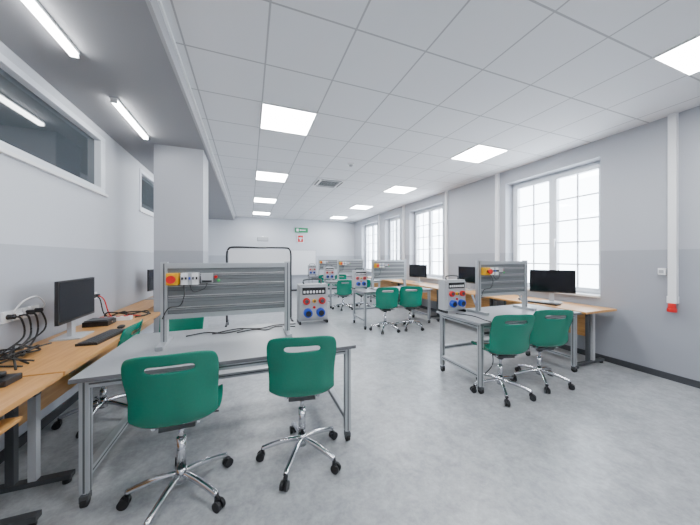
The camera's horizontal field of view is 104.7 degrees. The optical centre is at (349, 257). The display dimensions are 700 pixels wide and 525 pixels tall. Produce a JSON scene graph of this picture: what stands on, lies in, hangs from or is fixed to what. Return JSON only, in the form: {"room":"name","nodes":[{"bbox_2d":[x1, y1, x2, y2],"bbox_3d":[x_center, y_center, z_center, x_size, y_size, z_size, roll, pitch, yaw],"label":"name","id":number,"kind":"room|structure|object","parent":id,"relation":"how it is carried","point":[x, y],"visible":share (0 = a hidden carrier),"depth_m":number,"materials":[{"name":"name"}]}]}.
{"room":"electronics workshop","nodes":[
{"label":"electronics workshop","id":0,"kind":"room"},
{"bbox_2d":[0,41,153,450],"bbox_3d":[-3.222,-0.120,3.706,0.200,3.080,14.200,0,0,-21],"label":"wall","id":1,"kind":"structure","parent":0,"point":[53,228],"depth_m":2.56,"materials":[{"name":"paint"}]},
{"bbox_2d":[0,310,16,323],"bbox_3d":[-2.422,0.420,1.924,0.050,0.080,0.080,0,0,-21],"label":"wall socket","id":2,"kind":"object","parent":1,"relation":"attached to","point":[5,317],"visible":0.97,"depth_m":1.91,"materials":[{"name":"white plastic"}]},
{"bbox_2d":[12,308,25,320],"bbox_3d":[-2.454,0.420,2.008,0.050,0.080,0.080,0,0,-21],"label":"wall socket","id":3,"kind":"object","parent":1,"relation":"attached to","point":[18,312],"visible":0.57,"depth_m":2.00,"materials":[{"name":"white plastic"}]},
{"bbox_2d":[22,306,34,317],"bbox_3d":[-2.485,0.420,2.092,0.050,0.080,0.080,0,0,-21],"label":"wall socket","id":4,"kind":"object","parent":1,"relation":"attached to","point":[25,309],"visible":0.62,"depth_m":2.08,"materials":[{"name":"white plastic"}]},
{"bbox_2d":[12,296,45,313],"bbox_3d":[-2.461,0.358,2.086,0.062,0.133,0.281,0,0,-21],"label":"cable","id":5,"kind":"object","parent":1,"relation":"attached to","point":[39,297],"visible":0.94,"depth_m":2.03,"materials":[{"name":"white plastic"}]},
{"bbox_2d":[31,304,43,315],"bbox_3d":[-2.517,0.420,2.176,0.050,0.080,0.080,0,0,-21],"label":"wall socket","id":6,"kind":"object","parent":1,"relation":"attached to","point":[34,307],"visible":0.75,"depth_m":2.17,"materials":[{"name":"white plastic"}]},
{"bbox_2d":[0,53,108,196],"bbox_3d":[-2.164,-1.075,1.033,0.150,0.690,4.710,0,0,-21],"label":"window","id":7,"kind":"structure","parent":1,"relation":"in","point":[37,130],"depth_m":2.35,"materials":[{"name":"white plastic"}]},
{"bbox_2d":[0,332,153,463],"bbox_3d":[-3.121,1.383,3.744,0.015,0.075,14.200,0,0,-21],"label":"baseboard","id":8,"kind":"structure","parent":1,"relation":"attached to","point":[55,413],"depth_m":2.35,"materials":[{"name":"grey"}]},
{"bbox_2d":[139,168,153,217],"bbox_3d":[-3.687,-1.075,5.107,0.150,0.690,1.910,0,0,-21],"label":"window","id":9,"kind":"structure","parent":1,"relation":"in","point":[146,183],"depth_m":4.65,"materials":[{"name":"white plastic"}]},
{"bbox_2d":[0,0,233,219],"bbox_3d":[-2.637,-1.585,3.925,1.050,0.150,14.200,0,0,-20],"label":"ceiling soffit","id":10,"kind":"structure","parent":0,"point":[123,55],"depth_m":2.15,"materials":[{"name":"white paint"}]},
{"bbox_2d":[21,0,79,58],"bbox_3d":[-1.815,-1.484,1.457,0.060,0.053,1.100,0,0,-20],"label":"tube light","id":11,"kind":"object","parent":10,"relation":"attached to","point":[34,6],"depth_m":1.72,"materials":[{"name":"white plastic"}]},
{"bbox_2d":[110,97,148,139],"bbox_3d":[-2.367,-1.484,2.932,0.060,0.053,0.850,0,0,-20],"label":"tube light","id":12,"kind":"object","parent":10,"relation":"attached to","point":[116,102],"depth_m":2.82,"materials":[{"name":"white plastic"}]},
{"bbox_2d":[154,144,207,332],"bbox_3d":[-2.410,-0.045,3.903,0.580,2.930,0.500,0,0,-21],"label":"wall pillar","id":13,"kind":"structure","parent":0,"point":[180,173],"depth_m":3.67,"materials":[{"name":"paint"}]},
{"bbox_2d":[208,216,354,288],"bbox_3d":[-2.662,-0.120,11.603,6.780,3.080,0.200,0,0,-21],"label":"wall","id":14,"kind":"structure","parent":0,"point":[330,239],"depth_m":11.48,"materials":[{"name":"paint"}]},
{"bbox_2d":[145,0,234,218],"bbox_3d":[-2.126,-1.585,4.116,0.040,0.150,14.200,0,0,-21],"label":"trim","id":15,"kind":"structure","parent":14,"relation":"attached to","point":[156,8],"depth_m":2.29,"materials":[{"name":"grey paint"}]},
{"bbox_2d":[257,236,268,240],"bbox_3d":[-3.463,-0.750,10.689,0.400,0.200,0.950,0,0,-21],"label":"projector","id":16,"kind":"object","parent":14,"relation":"attached to","point":[262,238],"visible":1,"depth_m":10.25,"materials":[{"name":"white plastic"}]},
{"bbox_2d":[297,235,303,242],"bbox_3d":[-2.140,-0.830,11.662,0.280,0.340,0.054,0,0,-21],"label":"sign","id":17,"kind":"object","parent":14,"relation":"attached to","point":[300,238],"visible":1,"depth_m":11.64,"materials":[{"name":"white plastic"}]},
{"bbox_2d":[295,228,307,232],"bbox_3d":[-2.096,-1.200,11.674,0.550,0.200,0.062,0,0,-21],"label":"exit sign","id":18,"kind":"object","parent":14,"relation":"attached to","point":[299,230],"visible":1,"depth_m":11.65,"materials":[{"name":"green plastic"}]},
{"bbox_2d":[291,250,315,274],"bbox_3d":[-2.116,0.195,11.657,1.340,1.090,0.080,0,0,-21],"label":"whiteboard","id":19,"kind":"object","parent":14,"relation":"attached to","point":[301,259],"visible":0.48,"depth_m":11.70,"materials":[{"name":"white"}]},
{"bbox_2d":[0,289,699,524],"bbox_3d":[-0.140,1.470,4.859,6.780,0.100,14.600,0,0,-21],"label":"floor","id":20,"kind":"structure","parent":0,"point":[621,447],"depth_m":2.00,"materials":[{"name":"plastic"}]},
{"bbox_2d":[0,373,62,524],"bbox_3d":[-1.681,1.045,0.770,0.570,0.750,1.520,0,0,-21],"label":"computer desk","id":21,"kind":"object","parent":20,"relation":"on","point":[18,392],"visible":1,"depth_m":1.39,"materials":[{"name":"brown wood"}]},
{"bbox_2d":[0,371,22,387],"bbox_3d":[-1.868,0.640,1.426,0.140,0.060,0.120,0,0,-21],"label":"power adapter","id":22,"kind":"object","parent":21,"relation":"on","point":[6,379],"visible":1,"depth_m":1.44,"materials":[{"name":"black plastic"}]},
{"bbox_2d":[0,312,159,493],"bbox_3d":[-2.285,1.045,2.386,0.570,0.750,1.890,0,0,-21],"label":"computer desk","id":23,"kind":"object","parent":20,"relation":"on","point":[63,357],"visible":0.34,"depth_m":1.70,"materials":[{"name":"brown wood"}]},
{"bbox_2d":[0,311,51,369],"bbox_3d":[-2.235,0.540,1.870,0.247,0.259,0.698,0,0,-26],"label":"power cable","id":24,"kind":"object","parent":23,"relation":"on","point":[12,355],"visible":1,"depth_m":1.85,"materials":[{"name":"black plastic"}]},
{"bbox_2d":[49,277,94,341],"bbox_3d":[-2.359,0.425,2.298,0.190,0.490,0.560,0,0,-22],"label":"computer monitor","id":25,"kind":"object","parent":23,"relation":"on","point":[74,299],"visible":1,"depth_m":2.26,"materials":[{"name":"black plastic"}]},
{"bbox_2d":[82,317,115,327],"bbox_3d":[-2.503,0.640,2.705,0.205,0.060,0.180,0,0,-21],"label":"computer","id":26,"kind":"object","parent":23,"relation":"on","point":[103,321],"visible":1,"depth_m":2.64,"materials":[{"name":"black plastic"}]},
{"bbox_2d":[75,328,124,346],"bbox_3d":[-2.066,0.658,2.270,0.140,0.024,0.440,0,0,-15],"label":"keyboard","id":27,"kind":"object","parent":23,"relation":"on","point":[98,339],"visible":0.98,"depth_m":2.19,"materials":[{"name":"black plastic"}]},
{"bbox_2d":[98,315,132,320],"bbox_3d":[-2.524,0.648,2.895,0.300,0.044,0.070,0,0,-20],"label":"power strip","id":28,"kind":"object","parent":23,"relation":"on","point":[127,317],"depth_m":2.90,"materials":[{"name":"white plastic"}]},
{"bbox_2d":[95,295,150,317],"bbox_3d":[-2.577,0.545,3.089,0.483,0.261,0.245,0,0,-21],"label":"power cable","id":29,"kind":"object","parent":23,"relation":"on","point":[143,311],"visible":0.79,"depth_m":3.06,"materials":[{"name":"black plastic"}]},
{"bbox_2d":[51,319,142,438],"bbox_3d":[-2.202,1.004,2.392,0.612,0.833,0.595,0,0,-21],"label":"swivel chair","id":30,"kind":"object","parent":20,"relation":"on","point":[101,401],"visible":0.3,"depth_m":2.38,"materials":[{"name":"green plastic"},{"name":"chrome"},{"name":"black plastic"}]},
{"bbox_2d":[106,296,153,334],"bbox_3d":[-3.076,1.045,4.188,0.350,0.750,2.000,0,0,-21],"label":"computer desk","id":31,"kind":"object","parent":20,"relation":"on","point":[142,305],"visible":0.05,"depth_m":3.81,"materials":[{"name":"brown wood"}]},
{"bbox_2d":[145,269,153,299],"bbox_3d":[-3.211,0.425,4.463,0.190,0.490,0.560,0,0,-10],"label":"computer monitor","id":32,"kind":"object","parent":31,"relation":"on","point":[150,273],"visible":0.44,"depth_m":4.26,"materials":[{"name":"black plastic"}]},
{"bbox_2d":[116,350,232,524],"bbox_3d":[-1.030,0.954,1.617,0.595,0.933,0.612,0,0,-21],"label":"swivel chair","id":33,"kind":"object","parent":20,"relation":"on","point":[164,402],"visible":1,"depth_m":1.43,"materials":[{"name":"green plastic"},{"name":"chrome"},{"name":"black plastic"}]},
{"bbox_2d":[159,317,203,331],"bbox_3d":[-1.846,1.004,2.934,0.595,0.833,0.612,0,0,-21],"label":"swivel chair","id":34,"kind":"object","parent":20,"relation":"on","point":[182,324],"visible":0.09,"depth_m":3.15,"materials":[{"name":"green plastic"}]},
{"bbox_2d":[68,320,355,508],"bbox_3d":[-0.917,1.045,2.224,1.702,0.750,0.951,0,0,-21],"label":"workbench","id":35,"kind":"object","parent":20,"relation":"on","point":[234,350],"visible":0.65,"depth_m":1.98,"materials":[{"name":"grey laminate"}]},
{"bbox_2d":[155,261,291,350],"bbox_3d":[-0.994,0.350,2.244,0.970,0.640,0.300,0,0,-21],"label":"board","id":36,"kind":"object","parent":35,"relation":"on","point":[187,290],"visible":0.99,"depth_m":2.20,"materials":[{"name":"silver metal"}]},
{"bbox_2d":[186,323,295,336],"bbox_3d":[-0.968,0.663,2.501,0.943,0.010,0.172,0,0,-20],"label":"power cable","id":37,"kind":"object","parent":35,"relation":"on","point":[291,323],"depth_m":2.49,"materials":[{"name":"grey plastic"}]},
{"bbox_2d":[297,278,327,324],"bbox_3d":[-0.384,0.441,2.798,0.300,0.459,0.210,0,0,-21],"label":"power socket box","id":38,"kind":"object","parent":35,"relation":"on","point":[312,298],"visible":1,"depth_m":2.74,"materials":[{"name":"grey metal"}]},
{"bbox_2d":[225,246,293,326],"bbox_3d":[-1.899,0.589,5.706,1.324,1.663,0.620,0,0,-21],"label":"whiteboard","id":39,"kind":"object","parent":20,"relation":"on","point":[259,255],"visible":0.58,"depth_m":5.70,"materials":[{"name":"white"}]},
{"bbox_2d":[256,336,340,491],"bbox_3d":[-0.362,0.954,1.934,0.595,0.933,0.612,0,0,-11],"label":"swivel chair","id":40,"kind":"object","parent":20,"relation":"on","point":[295,376],"visible":1,"depth_m":1.73,"materials":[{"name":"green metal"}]},
{"bbox_2d":[318,275,329,296],"bbox_3d":[-0.987,1.004,9.726,0.595,0.833,0.612,0,0,-21],"label":"swivel chair","id":41,"kind":"object","parent":20,"relation":"on","point":[320,276],"visible":0.15,"depth_m":9.48,"materials":[{"name":"green plastic"}]},
{"bbox_2d":[307,275,351,286],"bbox_3d":[-0.759,1.045,10.338,1.622,0.750,0.701,0,0,-21],"label":"workbench","id":42,"kind":"object","parent":20,"relation":"on","point":[309,276],"visible":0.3,"depth_m":10.27,"materials":[{"name":"grey laminate"}]},
{"bbox_2d":[308,264,315,275],"bbox_3d":[-1.446,0.441,10.322,0.300,0.459,0.210,0,0,-21],"label":"box","id":43,"kind":"object","parent":42,"relation":"on","point":[311,268],"visible":0.99,"depth_m":10.26,"materials":[{"name":"grey plastic"}]},
{"bbox_2d":[318,259,336,275],"bbox_3d":[-0.808,0.350,10.385,0.840,0.640,0.300,0,0,-21],"label":"board","id":44,"kind":"object","parent":42,"relation":"on","point":[322,263],"visible":0.8,"depth_m":10.31,"materials":[{"name":"silver metal"}]},
{"bbox_2d":[332,274,345,296],"bbox_3d":[-0.425,1.004,9.936,0.595,0.833,0.612,0,0,-21],"label":"swivel chair","id":45,"kind":"object","parent":20,"relation":"on","point":[344,275],"visible":0.42,"depth_m":9.71,"materials":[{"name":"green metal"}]},
{"bbox_2d":[332,280,352,310],"bbox_3d":[-0.211,1.004,7.509,0.595,0.833,0.612,0,0,-16],"label":"swivel chair","id":46,"kind":"object","parent":20,"relation":"on","point":[343,290],"visible":0.97,"depth_m":7.31,"materials":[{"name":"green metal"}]},
{"bbox_2d":[323,279,381,308],"bbox_3d":[0.064,1.045,8.137,1.622,0.750,0.701,0,0,-21],"label":"workbench","id":47,"kind":"object","parent":20,"relation":"on","point":[330,282],"visible":0.5,"depth_m":7.82,"materials":[{"name":"grey metal"}]},
{"bbox_2d":[324,265,334,280],"bbox_3d":[-0.624,0.441,8.121,0.300,0.459,0.210,0,0,-21],"label":"box","id":48,"kind":"object","parent":47,"relation":"on","point":[328,271],"visible":1,"depth_m":8.06,"materials":[{"name":"grey plastic"}]},
{"bbox_2d":[336,259,363,280],"bbox_3d":[0.015,0.350,8.184,0.840,0.640,0.300,0,0,-21],"label":"board","id":49,"kind":"object","parent":47,"relation":"on","point":[344,266],"visible":0.91,"depth_m":8.13,"materials":[{"name":"silver metal"}]},
{"bbox_2d":[350,279,370,307],"bbox_3d":[0.305,1.004,7.703,0.595,0.833,0.612,0,0,-11],"label":"swivel chair","id":50,"kind":"object","parent":20,"relation":"on","point":[368,280],"visible":0.32,"depth_m":7.58,"materials":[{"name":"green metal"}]},
{"bbox_2d":[369,287,399,333],"bbox_3d":[0.670,0.981,5.300,0.595,0.878,0.612,0,0,-6],"label":"swivel chair","id":51,"kind":"object","parent":20,"relation":"on","point":[385,301],"visible":1,"depth_m":5.09,"materials":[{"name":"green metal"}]},
{"bbox_2d":[367,277,410,304],"bbox_3d":[1.183,1.045,8.887,0.640,0.750,1.980,0,0,-21],"label":"computer desk","id":52,"kind":"object","parent":20,"relation":"on","point":[384,283],"visible":0.22,"depth_m":8.58,"materials":[{"name":"brown wood"}]},
{"bbox_2d":[351,286,432,329],"bbox_3d":[0.905,1.045,5.889,1.622,0.750,0.701,0,0,-21],"label":"workbench","id":53,"kind":"object","parent":20,"relation":"on","point":[362,291],"visible":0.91,"depth_m":5.81,"materials":[{"name":"grey metal"}]},
{"bbox_2d":[352,268,366,288],"bbox_3d":[0.217,0.441,5.873,0.300,0.459,0.210,0,0,-21],"label":"box","id":54,"kind":"object","parent":53,"relation":"on","point":[359,277],"visible":0.99,"depth_m":5.82,"materials":[{"name":"grey plastic"}]},
{"bbox_2d":[369,259,405,289],"bbox_3d":[0.856,0.350,5.936,0.840,0.640,0.300,0,0,-21],"label":"board","id":55,"kind":"object","parent":53,"relation":"on","point":[380,269],"visible":0.96,"depth_m":5.90,"materials":[{"name":"silver metal"}]},
{"bbox_2d":[395,286,423,331],"bbox_3d":[1.193,0.981,5.477,0.595,0.878,0.612,0,0,5],"label":"swivel chair","id":56,"kind":"object","parent":20,"relation":"on","point":[409,300],"visible":0.99,"depth_m":5.26,"materials":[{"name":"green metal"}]},
{"bbox_2d":[393,280,439,318],"bbox_3d":[1.848,1.045,7.107,0.640,0.750,1.780,0,0,-21],"label":"computer desk","id":57,"kind":"object","parent":20,"relation":"on","point":[433,293],"visible":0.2,"depth_m":6.64,"materials":[{"name":"brown wood"}]},
{"bbox_2d":[409,264,426,282],"bbox_3d":[1.857,0.425,7.322,0.190,0.490,0.560,0,0,-41],"label":"computer monitor","id":58,"kind":"object","parent":57,"relation":"on","point":[418,271],"visible":0.98,"depth_m":7.30,"materials":[{"name":"black plastic"}]},
{"bbox_2d":[432,287,496,334],"bbox_3d":[2.426,1.045,5.562,0.640,0.750,1.480,0,0,-21],"label":"computer desk","id":59,"kind":"object","parent":20,"relation":"on","point":[485,302],"visible":0.14,"depth_m":5.24,"materials":[{"name":"brown wood"}]},
{"bbox_2d":[458,266,474,290],"bbox_3d":[2.493,0.425,5.681,0.190,0.490,0.560,0,0,-16],"label":"computer monitor","id":60,"kind":"object","parent":59,"relation":"on","point":[466,273],"visible":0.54,"depth_m":5.65,"materials":[{"name":"black plastic"}]},
{"bbox_2d":[470,314,535,406],"bbox_3d":[1.571,0.981,2.862,0.595,0.878,0.612,0,0,-5],"label":"swivel chair","id":61,"kind":"object","parent":20,"relation":"on","point":[505,340],"visible":0.95,"depth_m":2.65,"materials":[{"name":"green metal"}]},
{"bbox_2d":[436,304,581,393],"bbox_3d":[1.973,1.045,3.374,1.622,0.750,0.701,0,0,-21],"label":"workbench","id":62,"kind":"object","parent":20,"relation":"on","point":[493,311],"visible":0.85,"depth_m":3.32,"materials":[{"name":"grey metal"}]},
{"bbox_2d":[438,275,465,313],"bbox_3d":[1.286,0.441,3.358,0.300,0.459,0.210,0,0,-21],"label":"box","id":63,"kind":"object","parent":62,"relation":"on","point":[451,292],"visible":1,"depth_m":3.30,"materials":[{"name":"grey plastic"}]},
{"bbox_2d":[456,313,493,373],"bbox_3d":[1.380,0.943,3.006,0.111,0.576,0.493,0,0,-14],"label":"power cable","id":64,"kind":"object","parent":62,"relation":"attached to","point":[456,313],"visible":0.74,"depth_m":2.82,"materials":[{"name":"black plastic"}]},
{"bbox_2d":[467,260,536,315],"bbox_3d":[1.924,0.350,3.420,0.840,0.640,0.300,0,0,-21],"label":"board","id":65,"kind":"object","parent":62,"relation":"on","point":[492,278],"visible":1,"depth_m":3.38,"materials":[{"name":"silver metal"}]},
{"bbox_2d":[512,310,574,393],"bbox_3d":[2.155,0.981,3.102,0.595,0.878,0.612,0,0,-1],"label":"swivel chair","id":66,"kind":"object","parent":20,"relation":"on","point":[546,334],"visible":0.86,"depth_m":2.89,"materials":[{"name":"green plastic"},{"name":"chrome"},{"name":"black plastic"}]},
{"bbox_2d":[486,295,616,368],"bbox_3d":[2.955,1.045,4.147,0.640,0.750,1.500,0,0,-21],"label":"computer desk","id":67,"kind":"object","parent":20,"relation":"on","point":[586,320],"visible":0.55,"depth_m":3.60,"materials":[{"name":"brown wood"}]},
{"bbox_2d":[528,300,560,305],"bbox_3d":[2.830,0.658,3.994,0.140,0.024,0.440,0,0,-31],"label":"keyboard","id":68,"kind":"object","parent":67,"relation":"on","point":[530,301],"visible":0.91,"depth_m":3.92,"materials":[{"name":"black plastic"}]},
{"bbox_2d":[530,270,575,303],"bbox_3d":[3.059,0.425,4.096,0.560,0.490,0.190,0,0,31],"label":"computer monitor","id":69,"kind":"object","parent":67,"relation":"on","point":[551,281],"visible":0.96,"depth_m":4.06,"materials":[{"name":"black plastic"}]},
{"bbox_2d":[161,0,699,221],"bbox_3d":[-0.140,-1.710,4.859,6.780,0.100,14.600,0,0,-21],"label":"ceiling","id":70,"kind":"structure","parent":0,"point":[396,89],"depth_m":2.60,"materials":[{"name":"tile"}]},
{"bbox_2d":[253,211,269,214],"bbox_3d":[-3.281,-1.654,10.004,0.600,0.012,0.600,0,0,-20],"label":"ceiling light panel","id":71,"kind":"object","parent":70,"relation":"in","point":[258,213],"depth_m":10.02,"materials":[{"name":"white plastic"}]},
{"bbox_2d":[254,197,276,202],"bbox_3d":[-2.441,-1.654,7.756,0.600,0.012,0.600,0,0,-20],"label":"ceiling light panel","id":72,"kind":"object","parent":70,"relation":"in","point":[264,200],"depth_m":7.76,"materials":[{"name":"white plastic"}]},
{"bbox_2d":[256,171,288,181],"bbox_3d":[-1.600,-1.654,5.508,0.600,0.012,0.600,0,0,-20],"label":"ceiling light panel","id":73,"kind":"object","parent":70,"relation":"in","point":[260,175],"depth_m":5.47,"materials":[{"name":"white plastic"}]},
{"bbox_2d":[260,102,316,135],"bbox_3d":[-0.760,-1.654,3.260,0.600,0.012,0.600,0,0,-20],"label":"ceiling light panel","id":74,"kind":"object","parent":70,"relation":"in","point":[274,117],"depth_m":3.22,"materials":[{"name":"white plastic"}]},
{"bbox_2d":[312,177,345,187],"bbox_3d":[-0.476,-1.643,5.929,0.600,0.034,0.600,0,0,-20],"label":"ceiling air vent","id":75,"kind":"object","parent":70,"relation":"in","point":[320,182],"depth_m":5.83,"materials":[{"name":"white metal"}]},
{"bbox_2d":[331,216,346,218],"bbox_3d":[-0.471,-1.654,11.055,0.600,0.012,0.600,0,0,-20],"label":"ceiling light panel","id":76,"kind":"object","parent":70,"relation":"in","point":[334,217],"depth_m":11.01,"materials":[{"name":"white plastic"}]},
{"bbox_2d":[350,205,372,209],"bbox_3d":[0.369,-1.654,8.807,0.600,0.012,0.600,0,0,-20],"label":"ceiling light panel","id":77,"kind":"object","parent":70,"relation":"in","point":[365,207],"depth_m":8.83,"materials":[{"name":"white plastic"}]},
{"bbox_2d":[383,185,416,193],"bbox_3d":[1.210,-1.654,6.559,0.600,0.012,0.600,0,0,-20],"label":"ceiling light panel","id":78,"kind":"object","parent":70,"relation":"in","point":[395,189],"depth_m":6.51,"materials":[{"name":"white plastic"}]},
{"bbox_2d":[450,144,508,162],"bbox_3d":[2.050,-1.654,4.311,0.600,0.012,0.600,0,0,-20],"label":"ceiling light panel","id":79,"kind":"object","parent":70,"relation":"in","point":[479,153],"depth_m":4.27,"materials":[{"name":"white plastic"}]},
{"bbox_2d":[652,34,699,75],"bbox_3d":[2.891,-1.654,2.063,0.600,0.012,0.600,0,0,-20],"label":"ceiling light panel","id":80,"kind":"object","parent":70,"relation":"in","point":[684,58],"depth_m":2.22,"materials":[{"name":"white plastic"}]},
{"bbox_2d":[355,106,699,380],"bbox_3d":[2.866,-0.120,5.983,0.360,3.080,14.200,0,0,-21],"label":"wall","id":81,"kind":"structure","parent":0,"point":[634,161],"depth_m":3.49,"materials":[{"name":"paint"}]},
{"bbox_2d":[366,223,376,271],"bbox_3d":[0.884,-0.430,11.113,0.300,1.980,1.500,0,0,-21],"label":"window","id":82,"kind":"structure","parent":81,"relation":"in","point":[374,224],"depth_m":11.21,"materials":[{"name":"white plastic"}]},
{"bbox_2d":[378,214,379,259],"bbox_3d":[1.097,-0.500,10.125,0.053,2.320,0.070,0,0,-21],"label":"duct","id":83,"kind":"object","parent":81,"relation":"attached to","point":[378,214],"visible":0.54,"depth_m":10.11,"materials":[{"name":"white plastic"}]},
{"bbox_2d":[390,217,398,259],"bbox_3d":[1.549,-0.430,9.334,0.300,1.980,1.000,0,0,-21],"label":"window","id":84,"kind":"structure","parent":81,"relation":"in","point":[396,219],"depth_m":9.40,"materials":[{"name":"white plastic"}]},
{"bbox_2d":[402,205,404,259],"bbox_3d":[1.692,-0.500,8.533,0.053,2.320,0.070,0,0,-21],"label":"duct","id":85,"kind":"object","parent":81,"relation":"attached to","point":[403,206],"visible":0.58,"depth_m":8.50,"materials":[{"name":"white plastic"}]},
{"bbox_2d":[415,205,441,279],"bbox_3d":[2.197,-0.430,7.601,0.300,1.980,1.500,0,0,-21],"label":"window","id":86,"kind":"structure","parent":81,"relation":"in","point":[430,275],"depth_m":7.63,"materials":[{"name":"white plastic"}]},
{"bbox_2d":[445,191,447,278],"bbox_3d":[2.386,-0.500,6.678,0.053,2.320,0.070,0,0,-21],"label":"duct","id":87,"kind":"object","parent":81,"relation":"attached to","point":[446,192],"visible":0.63,"depth_m":6.65,"materials":[{"name":"white plastic"}]},
{"bbox_2d":[495,173,499,260],"bbox_3d":[2.897,-0.500,5.311,0.053,2.320,0.070,0,0,-21],"label":"duct","id":88,"kind":"object","parent":81,"relation":"attached to","point":[497,175],"visible":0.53,"depth_m":5.28,"materials":[{"name":"white plastic"}]},
{"bbox_2d":[399,299,699,388],"bbox_3d":[2.691,1.383,5.917,0.015,0.075,14.200,0,0,-21],"label":"baseboard","id":89,"kind":"structure","parent":81,"relation":"attached to","point":[665,375],"depth_m":3.36,"materials":[{"name":"grey"}]},
{"bbox_2d":[513,161,599,297],"bbox_3d":[3.351,-0.430,4.514,0.300,1.980,1.490,0,0,-21],"label":"window","id":90,"kind":"structure","parent":81,"relation":"in","point":[553,179],"depth_m":4.51,"materials":[{"name":"white plastic"}]},
{"bbox_2d":[658,268,666,274],"bbox_3d":[3.692,0.160,3.195,0.045,0.080,0.060,0,0,-21],"label":"wall switch","id":91,"kind":"object","parent":81,"relation":"attached to","point":[661,271],"visible":1,"depth_m":3.18,"materials":[{"name":"white plastic"}]},
{"bbox_2d":[667,296,678,312],"bbox_3d":[3.703,0.530,3.103,0.090,0.180,0.080,0,0,-21],"label":"wall socket","id":92,"kind":"object","parent":81,"relation":"attached to","point":[672,301],"visible":0.96,"depth_m":3.08,"materials":[{"name":"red plastic"}]},
{"bbox_2d":[668,112,678,296],"bbox_3d":[3.720,-0.610,3.110,0.053,2.100,0.070,0,0,-21],"label":"duct","id":93,"kind":"object","parent":81,"relation":"attached to","point":[673,119],"visible":1,"depth_m":3.09,"materials":[{"name":"white plastic"}]}
]}

